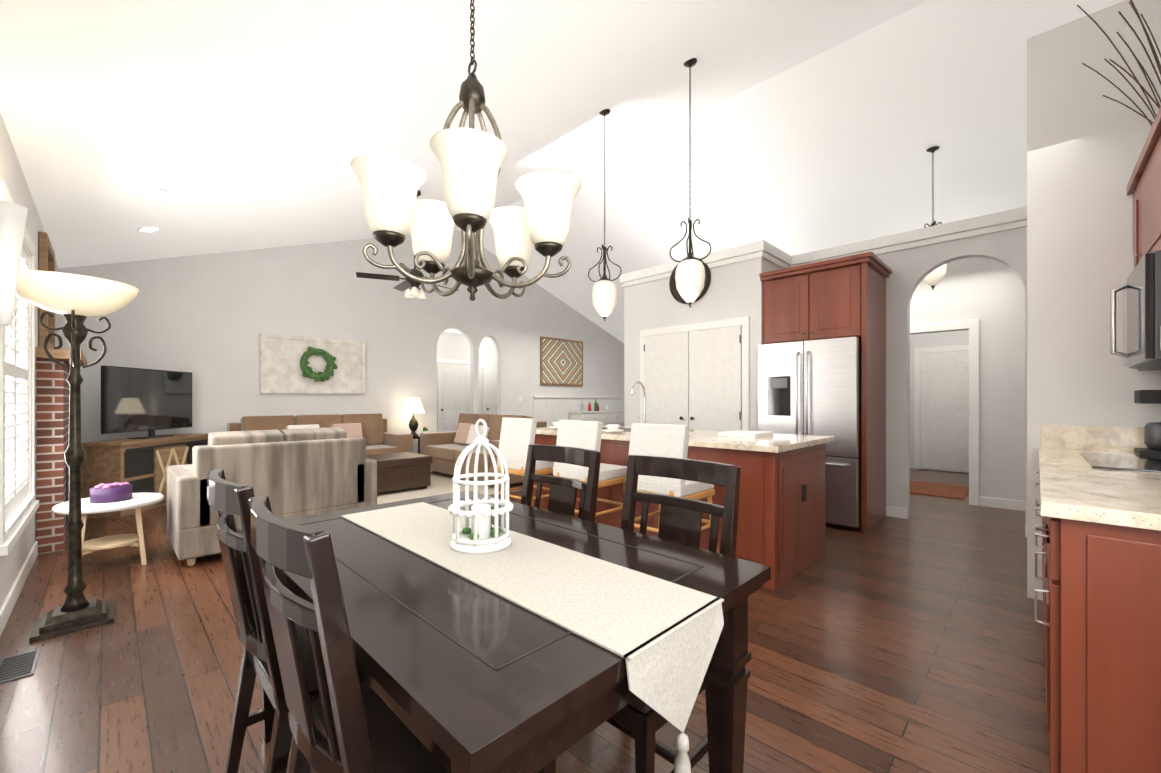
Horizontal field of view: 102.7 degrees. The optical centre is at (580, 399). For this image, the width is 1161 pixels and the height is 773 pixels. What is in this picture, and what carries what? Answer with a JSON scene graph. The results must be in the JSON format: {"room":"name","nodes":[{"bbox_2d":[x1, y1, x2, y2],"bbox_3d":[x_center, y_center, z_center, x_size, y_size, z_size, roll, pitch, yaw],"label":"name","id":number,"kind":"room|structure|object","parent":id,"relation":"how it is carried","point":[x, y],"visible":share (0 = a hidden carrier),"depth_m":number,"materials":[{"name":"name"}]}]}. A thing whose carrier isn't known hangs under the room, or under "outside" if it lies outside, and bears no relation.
{"room":"dining area","nodes":[
{"label":"dining area","id":0,"kind":"room"},
{"bbox_2d":[0,112,58,608],"bbox_3d":[-2.960,-0.186,2.263,9.090,2.810,0.120,0,0,44],"label":"wall","id":1,"kind":"structure","parent":0,"point":[12,176],"depth_m":3.04,"materials":[{"name":"paint"}]},
{"bbox_2d":[0,200,27,325],"bbox_3d":[-2.599,-0.606,2.095,0.130,0.550,0.137,0,0,44],"label":"sconce","id":2,"kind":"object","parent":1,"relation":"attached to","point":[13,216],"visible":1,"depth_m":2.08,"materials":[{"name":"white glass"}]},
{"bbox_2d":[0,541,37,636],"bbox_3d":[-2.017,1.164,1.431,6.340,0.110,0.015,0,0,44],"label":"baseboard","id":3,"kind":"structure","parent":1,"relation":"attached to","point":[8,605],"depth_m":2.83,"materials":[{"name":"white wood"}]},
{"bbox_2d":[0,179,38,555],"bbox_3d":[-3.643,-0.171,2.959,1.600,1.980,0.146,0,0,44],"label":"window","id":4,"kind":"structure","parent":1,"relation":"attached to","point":[17,359],"depth_m":3.08,"materials":[{"name":"white"}]},
{"bbox_2d":[39,231,54,347],"bbox_3d":[-4.715,-0.900,4.108,0.840,0.960,0.046,0,0,44],"label":"mirror","id":5,"kind":"object","parent":1,"relation":"attached to","point":[46,257],"visible":0.6,"depth_m":3.83,"materials":[{"name":"brown wood"}]},
{"bbox_2d":[59,230,623,452],"bbox_3d":[-2.453,-1.093,9.180,0.120,4.630,10.700,0,0,44],"label":"wall","id":6,"kind":"structure","parent":0,"point":[206,320],"depth_m":7.38,"materials":[{"name":"paint"}]},
{"bbox_2d":[260,333,364,393],"bbox_3d":[-4.133,-0.539,7.284,0.132,0.880,1.480,0,0,44],"label":"frame","id":7,"kind":"object","parent":6,"relation":"attached to","point":[300,364],"visible":1,"depth_m":7.22,"materials":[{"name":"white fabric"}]},
{"bbox_2d":[540,336,582,385],"bbox_3d":[-0.431,-0.897,11.118,0.040,1.120,1.380,0,0,44],"label":"artwork","id":8,"kind":"object","parent":6,"relation":"attached to","point":[561,362],"visible":1,"depth_m":11.05,"materials":[{"name":"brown wood"}]},
{"bbox_2d":[533,396,623,426],"bbox_3d":[0.111,0.571,11.655,0.060,1.305,3.325,0,0,44],"label":"wainscot","id":9,"kind":"structure","parent":6,"relation":"attached to","point":[549,410],"depth_m":11.12,"materials":[{"name":"white wood"}]},
{"bbox_2d":[444,329,487,336],"bbox_3d":[-2.364,-1.577,10.355,1.400,0.100,3.540,0,0,44],"label":"ceiling","id":10,"kind":"structure","parent":0,"point":[453,331],"depth_m":10.38,"materials":[{"name":"paint"}]},
{"bbox_2d":[437,332,496,413],"bbox_3d":[-2.821,-0.177,10.803,0.120,2.800,3.700,0,0,44],"label":"wall","id":11,"kind":"structure","parent":0,"point":[453,346],"depth_m":10.85,"materials":[{"name":"paint"}]},
{"bbox_2d":[437,363,468,431],"bbox_3d":[-2.875,0.198,10.575,0.109,2.030,0.800,0,0,44],"label":"hall door","id":12,"kind":"structure","parent":11,"relation":"in","point":[452,392],"depth_m":10.53,"materials":[{"name":"white wood"}]},
{"bbox_2d":[437,359,469,412],"bbox_3d":[-2.909,0.153,10.608,0.023,2.140,0.980,0,0,44],"label":"door frame","id":13,"kind":"structure","parent":11,"relation":"attached to","point":[450,361],"depth_m":10.71,"materials":[{"name":"white wood"}]},
{"bbox_2d":[483,366,496,413],"bbox_3d":[-2.034,0.198,11.431,0.109,2.030,0.800,0,0,44],"label":"hall door","id":14,"kind":"structure","parent":11,"relation":"in","point":[489,389],"depth_m":11.28,"materials":[{"name":"white wood"}]},
{"bbox_2d":[0,468,1049,772],"bbox_3d":[0.549,1.251,6.441,12.400,0.060,12.400,0,0,44],"label":"floor","id":15,"kind":"structure","parent":0,"point":[910,644],"depth_m":2.13,"materials":[{"name":"brown wood"}]},
{"bbox_2d":[0,648,39,683],"bbox_3d":[-2.573,1.214,2.120,0.300,0.009,0.120,0,0,44],"label":"floor vent","id":16,"kind":"object","parent":15,"relation":"in","point":[17,666],"visible":1,"depth_m":2.12,"materials":[{"name":"grey metal"}]},
{"bbox_2d":[35,347,86,553],"bbox_3d":[-4.666,0.405,4.200,1.460,1.630,0.247,0,0,44],"label":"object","id":17,"kind":"structure","parent":15,"relation":"on","point":[52,428],"depth_m":3.71,"materials":[{"name":"red brick"}]},
{"bbox_2d":[16,270,138,642],"bbox_3d":[-2.764,0.289,2.540,0.510,1.860,0.510,0,0,44],"label":"lamp","id":18,"kind":"object","parent":15,"relation":"on","point":[76,300],"visible":1,"depth_m":2.51,"materials":[{"name":"brown metal"}]},
{"bbox_2d":[52,493,163,565],"bbox_3d":[-3.462,0.980,3.428,0.580,0.482,0.580,0,0,44],"label":"round side table","id":19,"kind":"object","parent":15,"relation":"on","point":[137,501],"visible":0.75,"depth_m":3.37,"materials":[{"name":"white wood"}]},
{"bbox_2d":[90,482,131,503],"bbox_3d":[-3.447,0.676,3.414,0.220,0.124,0.220,0,0,44],"label":"flower box","id":20,"kind":"object","parent":19,"relation":"on","point":[109,493],"visible":1,"depth_m":3.35,"materials":[{"name":"purple"}]},
{"bbox_2d":[81,433,208,518],"bbox_3d":[-5.000,0.830,5.423,0.455,0.780,1.340,0,0,-6],"label":"tv console","id":21,"kind":"object","parent":15,"relation":"on","point":[140,465],"visible":0.5,"depth_m":4.99,"materials":[{"name":"brown wood"}]},
{"bbox_2d":[101,365,191,438],"bbox_3d":[-5.007,0.042,5.423,0.180,0.795,1.230,0,0,-6],"label":"screen","id":22,"kind":"object","parent":21,"relation":"on","point":[150,401],"visible":1,"depth_m":5.29,"materials":[{"name":"black"}]},
{"bbox_2d":[167,427,376,565],"bbox_3d":[-2.704,0.738,4.128,0.950,0.964,1.400,0,0,44],"label":"loveseat","id":23,"kind":"object","parent":15,"relation":"on","point":[292,473],"visible":0.73,"depth_m":3.75,"materials":[{"name":"beige fabric"}]},
{"bbox_2d":[207,468,363,772],"bbox_3d":[-0.826,0.718,1.474,0.460,1.004,0.555,0,0,44],"label":"chair","id":24,"kind":"object","parent":15,"relation":"on","point":[227,500],"visible":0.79,"depth_m":1.25,"materials":[{"name":"brown wood"}]},
{"bbox_2d":[248,494,555,772],"bbox_3d":[-0.412,0.718,1.067,0.460,1.004,0.555,0,0,44],"label":"chair","id":25,"kind":"object","parent":15,"relation":"on","point":[350,723],"visible":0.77,"depth_m":0.82,"materials":[{"name":"brown wood"}]},
{"bbox_2d":[377,471,522,504],"bbox_3d":[-2.737,1.215,6.234,2.700,0.012,3.600,0,0,44],"label":"area rug","id":26,"kind":"object","parent":15,"relation":"on","point":[441,483],"depth_m":6.19,"materials":[{"name":"beige carpet"}]},
{"bbox_2d":[227,413,412,454],"bbox_3d":[-3.861,0.717,6.946,0.960,0.983,2.400,0,0,44],"label":"sofa","id":27,"kind":"object","parent":26,"relation":"on","point":[371,429],"visible":0.29,"depth_m":7.20,"materials":[{"name":"brown fabric"}]},
{"bbox_2d":[366,452,432,492],"bbox_3d":[-2.648,0.985,6.182,0.740,0.448,1.090,0,0,44],"label":"leather ottoman","id":28,"kind":"object","parent":26,"relation":"on","point":[402,471],"visible":0.56,"depth_m":6.07,"materials":[{"name":"brown leather"}]},
{"bbox_2d":[413,434,419,453],"bbox_3d":[-2.932,0.921,8.178,0.440,0.578,0.440,0,0,44],"label":"end table","id":29,"kind":"object","parent":26,"relation":"on","point":[417,437],"visible":0.06,"depth_m":8.42,"materials":[{"name":"brown wood"}]},
{"bbox_2d":[402,398,424,435],"bbox_3d":[-2.946,0.301,8.192,0.380,0.660,0.380,0,0,44],"label":"light","id":30,"kind":"object","parent":29,"relation":"on","point":[413,405],"visible":0.94,"depth_m":8.11,"materials":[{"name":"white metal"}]},
{"bbox_2d":[420,413,546,489],"bbox_3d":[-1.544,0.718,7.235,2.250,0.983,0.960,0,0,44],"label":"sofa","id":31,"kind":"object","parent":26,"relation":"on","point":[444,450],"visible":0.52,"depth_m":7.21,"materials":[{"name":"brown fabric"}]},
{"bbox_2d":[238,491,770,772],"bbox_3d":[-0.358,0.838,1.479,1.540,0.761,0.950,0,0,44],"label":"dining table","id":32,"kind":"object","parent":15,"relation":"on","point":[458,673],"visible":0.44,"depth_m":0.94,"materials":[{"name":"brown wood"}]},
{"bbox_2d":[341,502,723,772],"bbox_3d":[-0.300,0.621,1.429,1.453,0.336,0.340,0,0,44],"label":"table runner","id":33,"kind":"object","parent":32,"relation":"on","point":[660,636],"visible":1,"depth_m":1.05,"materials":[{"name":"fabric"}]},
{"bbox_2d":[448,419,512,553],"bbox_3d":[-0.311,0.256,1.455,0.199,0.393,0.201,0,0,44],"label":"birdcage","id":34,"kind":"object","parent":33,"relation":"on","point":[481,535],"visible":1,"depth_m":1.43,"materials":[{"name":"white painted metal"},{"name":"wax"},{"name":"leaf"}]},
{"bbox_2d":[497,417,553,509],"bbox_3d":[-0.448,0.688,4.113,0.502,1.064,0.482,0,0,44],"label":"stool","id":35,"kind":"object","parent":15,"relation":"on","point":[517,436],"visible":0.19,"depth_m":3.96,"materials":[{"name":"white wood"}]},
{"bbox_2d":[520,444,600,521],"bbox_3d":[-0.247,0.718,1.949,0.460,1.004,0.555,0,0,44],"label":"chair","id":36,"kind":"object","parent":15,"relation":"on","point":[562,495],"visible":0.29,"depth_m":2.11,"materials":[{"name":"brown wood"}]},
{"bbox_2d":[553,420,626,527],"bbox_3d":[0.080,0.688,3.594,0.502,1.064,0.482,0,0,44],"label":"stool","id":37,"kind":"object","parent":15,"relation":"on","point":[580,434],"visible":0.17,"depth_m":3.46,"materials":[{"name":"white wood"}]},
{"bbox_2d":[569,410,623,423],"bbox_3d":[0.505,0.753,11.705,0.422,0.940,1.790,0,0,44],"label":"buffet","id":38,"kind":"object","parent":15,"relation":"on","point":[611,417],"visible":0.48,"depth_m":11.42,"materials":[{"name":"white wood"}]},
{"bbox_2d":[580,399,583,411],"bbox_3d":[0.035,0.131,11.221,0.077,0.300,0.077,0,0,29],"label":"bottle","id":39,"kind":"object","parent":38,"relation":"on","point":[581,405],"depth_m":11.20,"materials":[{"name":"white"}]},
{"bbox_2d":[594,399,597,410],"bbox_3d":[0.379,0.131,11.542,0.077,0.300,0.077,0,0,29],"label":"bottle","id":40,"kind":"object","parent":38,"relation":"on","point":[596,406],"depth_m":11.52,"materials":[{"name":"green glass"}]},
{"bbox_2d":[628,423,717,552],"bbox_3d":[0.593,0.688,3.090,0.502,1.064,0.482,0,0,44],"label":"stool","id":41,"kind":"object","parent":15,"relation":"on","point":[665,440],"visible":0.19,"depth_m":2.94,"materials":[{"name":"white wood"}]},
{"bbox_2d":[606,455,740,772],"bbox_3d":[0.195,0.718,1.514,0.460,1.004,0.555,0,0,44],"label":"chair","id":42,"kind":"object","parent":15,"relation":"on","point":[639,721],"visible":0.4,"depth_m":1.59,"materials":[{"name":"brown wood"}]},
{"bbox_2d":[534,433,824,590],"bbox_3d":[0.721,0.775,4.176,2.480,0.890,1.026,0,0,44],"label":"kitchen island","id":43,"kind":"object","parent":15,"relation":"on","point":[781,522],"depth_m":3.18,"materials":[{"name":"brown wood"}]},
{"bbox_2d":[536,425,833,452],"bbox_3d":[0.704,0.310,4.173,2.560,0.040,1.120,0,0,44],"label":"island countertop","id":44,"kind":"structure","parent":43,"relation":"on","point":[701,439],"depth_m":3.39,"materials":[{"name":"beige stone"}]},
{"bbox_2d":[549,422,558,428],"bbox_3d":[-0.212,0.254,4.596,0.198,0.069,0.198,0,0,17],"label":"plate","id":45,"kind":"object","parent":44,"relation":"on","point":[555,424],"depth_m":4.55,"materials":[{"name":"white ceramic"}]},
{"bbox_2d":[602,424,623,432],"bbox_3d":[0.287,0.254,4.105,0.198,0.069,0.198,0,0,35],"label":"plate","id":46,"kind":"object","parent":44,"relation":"on","point":[612,428],"depth_m":4.06,"materials":[{"name":"white ceramic"}]},
{"bbox_2d":[718,430,772,437],"bbox_3d":[1.333,0.274,3.743,0.300,0.029,0.350,0,0,44],"label":"plate","id":47,"kind":"object","parent":44,"relation":"on","point":[737,433],"depth_m":3.66,"materials":[{"name":"white ceramic"}]},
{"bbox_2d":[758,337,860,528],"bbox_3d":[2.491,0.310,4.873,0.920,1.780,0.955,0,0,44],"label":"fridge","id":48,"kind":"object","parent":15,"relation":"on","point":[811,387],"visible":0.46,"depth_m":4.43,"materials":[{"name":"grey metal"}]},
{"bbox_2d":[759,251,891,530],"bbox_3d":[2.580,-0.067,4.902,1.045,2.575,0.840,0,0,44],"label":"cabinet","id":49,"kind":"object","parent":15,"relation":"on","point":[842,297],"visible":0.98,"depth_m":4.58,"materials":[{"name":"brown wood"}]},
{"bbox_2d":[910,481,968,499],"bbox_3d":[4.793,1.215,6.337,0.760,0.012,1.100,0,0,44],"label":"area rug","id":50,"kind":"object","parent":15,"relation":"on","point":[940,490],"visible":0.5,"depth_m":6.26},
{"bbox_2d":[1034,424,1160,772],"bbox_3d":[2.298,0.529,1.825,0.730,1.380,2.125,0,0,44],"label":"base cabinet","id":51,"kind":"object","parent":15,"relation":"on","point":[1100,501],"depth_m":1.27,"materials":[{"name":"brown wood"}]},
{"bbox_2d":[1134,390,1160,455],"bbox_3d":[3.036,0.118,2.366,0.260,0.338,0.190,0,0,44],"label":"coffee maker","id":52,"kind":"object","parent":51,"relation":"on","point":[1152,436],"visible":1,"depth_m":2.38,"materials":[{"name":"black"}]},
{"bbox_2d":[0,0,1124,342],"bbox_3d":[0.747,-2.468,6.037,9.090,1.962,10.700,0,0,44],"label":"ceiling","id":53,"kind":"structure","parent":0,"point":[233,125],"depth_m":4.11,"materials":[{"name":"paint"}]},
{"bbox_2d":[137,226,160,231],"bbox_3d":[-4.464,-1.768,4.806,0.186,0.072,0.176,0,0,44],"label":"recessed light","id":54,"kind":"object","parent":53,"relation":"in","point":[149,229],"visible":1,"depth_m":4.80,"materials":[{"name":"white"}]},
{"bbox_2d":[139,188,166,196],"bbox_3d":[-3.622,-1.758,3.937,0.186,0.072,0.176,0,0,44],"label":"recessed light","id":55,"kind":"object","parent":53,"relation":"in","point":[153,192],"visible":0.96,"depth_m":3.93,"materials":[{"name":"white"}]},
{"bbox_2d":[356,190,458,298],"bbox_3d":[-2.070,-1.941,5.814,1.269,1.313,1.287,0,0,44],"label":"ceiling fan","id":56,"kind":"object","parent":53,"relation":"hanging from","point":[412,291],"visible":0.73,"depth_m":5.72,"materials":[{"name":"brown metal"}]},
{"bbox_2d":[350,0,580,300],"bbox_3d":[-0.364,-1.134,1.504,0.662,1.636,0.680,0,0,44],"label":"dining chandelier","id":57,"kind":"object","parent":53,"relation":"hanging from","point":[471,159],"visible":1,"depth_m":1.40,"materials":[{"name":"white glass"}]},
{"bbox_2d":[588,109,621,321],"bbox_3d":[0.240,-1.826,4.629,0.252,2.093,0.252,0,0,-23],"label":"pendant light","id":58,"kind":"object","parent":53,"relation":"hanging from","point":[604,294],"visible":1,"depth_m":4.56,"materials":[{"name":"beige glass"}]},
{"bbox_2d":[669,58,710,307],"bbox_3d":[0.932,-1.827,3.949,0.252,2.093,0.252,0,0,-23],"label":"pendant light","id":59,"kind":"object","parent":53,"relation":"hanging from","point":[690,276],"visible":1,"depth_m":3.89,"materials":[{"name":"beige glass"}]},
{"bbox_2d":[923,146,946,289],"bbox_3d":[3.919,-2.004,5.164,0.252,1.569,0.252,0,0,-23],"label":"pendant light","id":60,"kind":"object","parent":53,"relation":"hanging from","point":[933,278],"visible":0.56,"depth_m":5.12,"materials":[{"name":"beige"}]},
{"bbox_2d":[624,257,782,430],"bbox_3d":[1.550,-0.237,5.963,1.900,2.915,0.780,0,0,44],"label":"wall","id":61,"kind":"structure","parent":0,"point":[734,290],"depth_m":5.52,"materials":[{"name":"paint"}]},
{"bbox_2d":[669,257,710,303],"bbox_3d":[1.317,-1.440,5.612,0.560,0.560,0.086,0,0,44],"label":"pendant light","id":62,"kind":"object","parent":61,"relation":"attached to","point":[675,292],"visible":0.42,"depth_m":5.63,"materials":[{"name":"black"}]},
{"bbox_2d":[644,325,741,430],"bbox_3d":[1.293,0.192,5.593,1.326,2.033,0.096,0,0,44],"label":"pantry doors","id":63,"kind":"structure","parent":61,"relation":"in","point":[692,379],"depth_m":5.53,"materials":[{"name":"white wood"}]},
{"bbox_2d":[640,316,749,430],"bbox_3d":[1.321,0.150,5.622,1.490,2.140,0.023,0,0,44],"label":"door frame","id":64,"kind":"structure","parent":61,"relation":"attached to","point":[739,321],"depth_m":5.26,"materials":[{"name":"white wood"}]},
{"bbox_2d":[620,206,1026,287],"bbox_3d":[2.593,-1.626,5.023,4.795,0.172,0.990,0,0,44],"label":"crown molding","id":65,"kind":"structure","parent":61,"relation":"attached to","point":[1011,219],"depth_m":4.97,"materials":[{"name":"white wood"}]},
{"bbox_2d":[910,330,968,472],"bbox_3d":[4.454,-0.183,9.810,9.090,2.810,0.120,0,0,44],"label":"wall","id":66,"kind":"structure","parent":0,"point":[950,338],"depth_m":8.16,"materials":[{"name":"paint"}]},
{"bbox_2d":[914,345,968,468],"bbox_3d":[6.313,0.151,7.885,1.060,2.140,0.018,0,0,44],"label":"door frame","id":67,"kind":"structure","parent":66,"relation":"attached to","point":[917,351],"depth_m":8.21,"materials":[{"name":"white wood"}]},
{"bbox_2d":[920,351,968,472],"bbox_3d":[6.278,0.196,7.850,0.880,2.030,0.109,0,0,44],"label":"door","id":68,"kind":"structure","parent":66,"relation":"in","point":[944,411],"depth_m":7.92,"materials":[{"name":"white wood"}]},
{"bbox_2d":[876,227,1026,524],"bbox_3d":[3.560,-0.237,4.619,2.850,2.915,0.120,0,0,44],"label":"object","id":69,"kind":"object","parent":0,"point":[912,268],"visible":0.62,"depth_m":4.77,"materials":[{"name":"paint"}]},
{"bbox_2d":[910,257,1024,500],"bbox_3d":[3.800,-0.239,6.220,4.750,2.920,0.120,0,0,44],"label":"wall","id":70,"kind":"structure","parent":0,"point":[989,294],"depth_m":5.26,"materials":[{"name":"paint"}]},
{"bbox_2d":[910,319,978,505],"bbox_3d":[4.195,0.145,5.729,1.100,2.150,0.023,0,0,44],"label":"door frame","id":71,"kind":"structure","parent":70,"relation":"attached to","point":[972,326],"depth_m":5.38,"materials":[{"name":"white wood"}]},
{"bbox_2d":[979,496,1024,510],"bbox_3d":[5.020,1.165,4.927,1.200,0.110,0.015,0,0,44],"label":"baseboard","id":72,"kind":"structure","parent":70,"relation":"attached to","point":[1017,505],"depth_m":5.20,"materials":[{"name":"white wood"}]},
{"bbox_2d":[1027,0,1160,600],"bbox_3d":[3.076,-0.506,2.642,0.770,3.450,0.120,0,0,44],"label":"wall","id":73,"kind":"structure","parent":0,"point":[1086,140],"depth_m":2.71,"materials":[{"name":"paint"}]},
{"bbox_3d":[3.947,-1.096,2.894,0.120,4.630,10.700,0,0,44],"label":"wall","id":74,"kind":"structure","parent":0,"visible":0},
{"bbox_2d":[1127,168,1160,370],"bbox_3d":[3.073,-0.676,2.348,0.351,1.030,0.295,0,0,44],"label":"upper cabinet","id":75,"kind":"object","parent":74,"relation":"attached to","point":[1131,184],"depth_m":2.48,"materials":[{"name":"brown wood"}]},
{"bbox_2d":[1135,106,1160,266],"bbox_3d":[2.707,-0.896,1.975,0.351,0.590,0.750,0,0,44],"label":"upper cabinet","id":76,"kind":"object","parent":74,"relation":"attached to","point":[1144,186],"depth_m":2.14,"materials":[{"name":"brown wood"}]},
{"bbox_2d":[1077,0,1160,125],"bbox_3d":[2.736,-1.614,2.250,0.465,0.839,0.797,0,0,44],"label":"decor","id":77,"kind":"object","parent":76,"relation":"on","point":[1131,3],"visible":0.92,"depth_m":2.35,"materials":[{"name":"brown plant"}]},
{"bbox_2d":[1110,250,1160,367],"bbox_3d":[2.666,-0.379,2.014,0.464,0.435,0.740,0,0,44],"label":"microwave","id":78,"kind":"object","parent":76,"relation":"attached to","point":[1141,287],"visible":1,"depth_m":1.96,"materials":[{"name":"grey metal"}]}
]}

